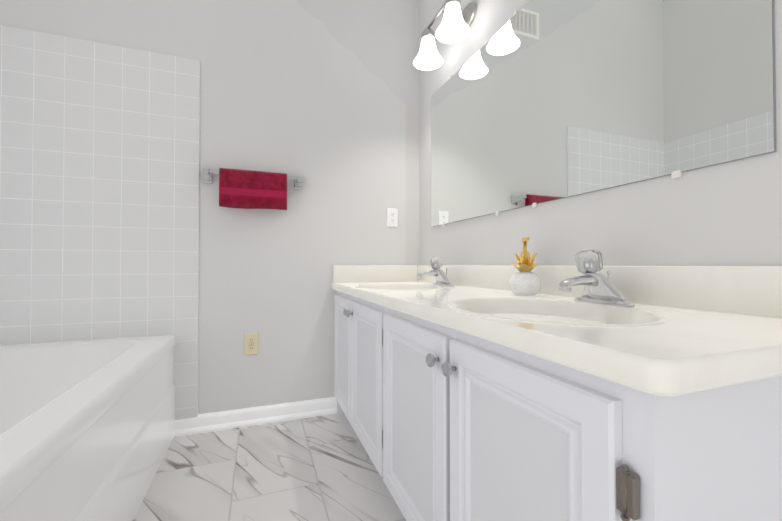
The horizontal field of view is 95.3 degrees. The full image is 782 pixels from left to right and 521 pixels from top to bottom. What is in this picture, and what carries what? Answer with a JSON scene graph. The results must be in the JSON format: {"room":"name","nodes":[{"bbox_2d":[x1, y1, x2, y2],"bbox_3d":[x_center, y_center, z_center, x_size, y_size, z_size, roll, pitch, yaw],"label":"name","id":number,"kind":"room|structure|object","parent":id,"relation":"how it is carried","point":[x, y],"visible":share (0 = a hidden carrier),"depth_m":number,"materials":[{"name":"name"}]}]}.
{"room":"bathroom","nodes":[
{"label":"bathroom","id":0,"kind":"room"},
{"bbox_2d":[0,0,418,413],"bbox_3d":[-0.946,-0.768,1.938,2.603,3.300,0.120,0,-1,-20],"label":"wall","id":1,"kind":"structure","parent":0,"point":[321,97],"depth_m":2.00,"materials":[{"name":"paint"}]},
{"bbox_2d":[0,25,199,419],"bbox_3d":[-1.512,-0.081,1.649,1.107,1.920,0.012,0,-1,-20],"label":"wall tile","id":2,"kind":"structure","parent":1,"relation":"attached to","point":[99,182],"depth_m":1.69,"materials":[{"name":"white tile"}]},
{"bbox_2d":[244,333,257,354],"bbox_3d":[-0.753,0.451,1.925,0.070,0.115,0.010,0,-1,-20],"label":"outlet","id":3,"kind":"object","parent":1,"relation":"attached to","point":[251,343],"visible":1,"depth_m":1.92,"materials":[{"name":"beige plastic"}]},
{"bbox_2d":[202,169,302,189],"bbox_3d":[-0.730,-0.439,1.911,0.510,0.070,0.072,0,-1,-20],"label":"towel rail","id":4,"kind":"object","parent":1,"relation":"attached to","point":[207,175],"visible":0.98,"depth_m":1.86,"materials":[{"name":"silver metal"}]},
{"bbox_2d":[219,168,286,209],"bbox_3d":[-0.724,-0.372,1.885,0.333,0.207,0.054,0,-1,-20],"label":"hanging towel","id":5,"kind":"object","parent":4,"relation":"hanging from","point":[244,189],"visible":1,"depth_m":1.86,"materials":[{"name":"red fabric"}]},
{"bbox_2d":[174,397,336,436],"bbox_3d":[-0.701,0.838,1.931,0.821,0.088,0.026,0,-1,-20],"label":"baseboard","id":6,"kind":"structure","parent":1,"relation":"attached to","point":[225,420],"depth_m":1.92,"materials":[{"name":"white wood"}]},
{"bbox_2d":[333,265,418,280],"bbox_3d":[-0.086,0.080,2.172,0.537,0.102,0.020,0,-1,-20],"label":"backsplash","id":7,"kind":"structure","parent":1,"relation":"attached to","point":[340,272],"depth_m":2.16,"materials":[{"name":"beige stone"}]},
{"bbox_2d":[387,208,397,226],"bbox_3d":[0.009,-0.267,2.218,0.070,0.115,0.008,0,-1,-20],"label":"duplex electrical outlet","id":8,"kind":"object","parent":1,"relation":"attached to","point":[392,217],"visible":1,"depth_m":2.21,"materials":[{"name":"white plastic"}]},
{"bbox_2d":[133,412,405,520],"bbox_3d":[-0.277,0.910,0.115,2.603,0.100,3.964,0,-1,-20],"label":"floor","id":9,"kind":"structure","parent":0,"point":[320,468],"depth_m":1.43,"materials":[{"name":"tile"}]},
{"bbox_2d":[0,335,175,520],"bbox_3d":[-1.270,0.616,0.862,0.994,0.506,1.614,0,-1,-20],"label":"bathtub","id":10,"kind":"object","parent":9,"relation":"on","point":[87,428],"visible":1,"depth_m":1.10,"materials":[{"name":"white ceramic"}]},
{"bbox_2d":[333,289,781,520],"bbox_3d":[0.220,0.517,1.334,0.584,0.715,1.794,0,-1,-20],"label":"bathroom vanity","id":11,"kind":"object","parent":9,"relation":"on","point":[479,393],"depth_m":0.58,"materials":[{"name":"white wood"}]},
{"bbox_2d":[331,281,781,404],"bbox_3d":[0.234,0.140,1.327,0.566,0.040,1.826,0,-1,-20],"label":"countertop","id":12,"kind":"structure","parent":11,"relation":"on","point":[682,355],"depth_m":0.56,"materials":[{"name":"white stone"}]},
{"bbox_2d":[416,257,453,285],"bbox_3d":[0.207,0.053,1.760,0.169,0.143,0.160,0,-1,-20],"label":"faucet","id":13,"kind":"object","parent":12,"relation":"on","point":[441,277],"visible":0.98,"depth_m":1.74,"materials":[{"name":"silver metal"}]},
{"bbox_2d":[509,237,542,295],"bbox_3d":[0.459,0.020,1.217,0.110,0.196,0.109,0,-1,-20],"label":"soap dispenser","id":14,"kind":"object","parent":12,"relation":"on","point":[524,281],"visible":1,"depth_m":1.19,"materials":[{"name":"white ceramic"}]},
{"bbox_2d":[558,249,634,306],"bbox_3d":[0.514,0.042,0.935,0.169,0.144,0.160,0,-1,-20],"label":"faucet","id":15,"kind":"object","parent":12,"relation":"on","point":[600,288],"visible":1,"depth_m":0.92,"materials":[{"name":"silver metal"}]},
{"bbox_2d":[419,0,781,265],"bbox_3d":[0.908,-0.786,0.512,0.120,3.300,3.844,0,-1,-20],"label":"wall","id":16,"kind":"structure","parent":0,"point":[727,214],"depth_m":1.01,"materials":[{"name":"paint"}]},
{"bbox_2d":[413,0,476,70],"bbox_3d":[0.267,-1.146,1.749,0.221,0.228,0.406,0,-1,-20],"label":"wall sconce","id":17,"kind":"object","parent":16,"relation":"attached to","point":[455,25],"visible":1,"depth_m":1.70,"materials":[{"name":"white glass"}]},
{"bbox_2d":[419,265,781,316],"bbox_3d":[0.489,0.071,1.426,0.020,0.102,1.819,0,-1,-20],"label":"backsplash","id":18,"kind":"structure","parent":16,"relation":"attached to","point":[728,289],"depth_m":0.86,"materials":[{"name":"beige stone"}]},
{"bbox_2d":[431,0,775,226],"bbox_3d":[0.501,-0.597,1.417,0.009,0.803,1.503,0,-1,-20],"label":"mirror","id":19,"kind":"object","parent":16,"relation":"attached to","point":[534,103],"visible":0.98,"depth_m":1.07,"materials":[{"name":"grey mirror"}]}
]}

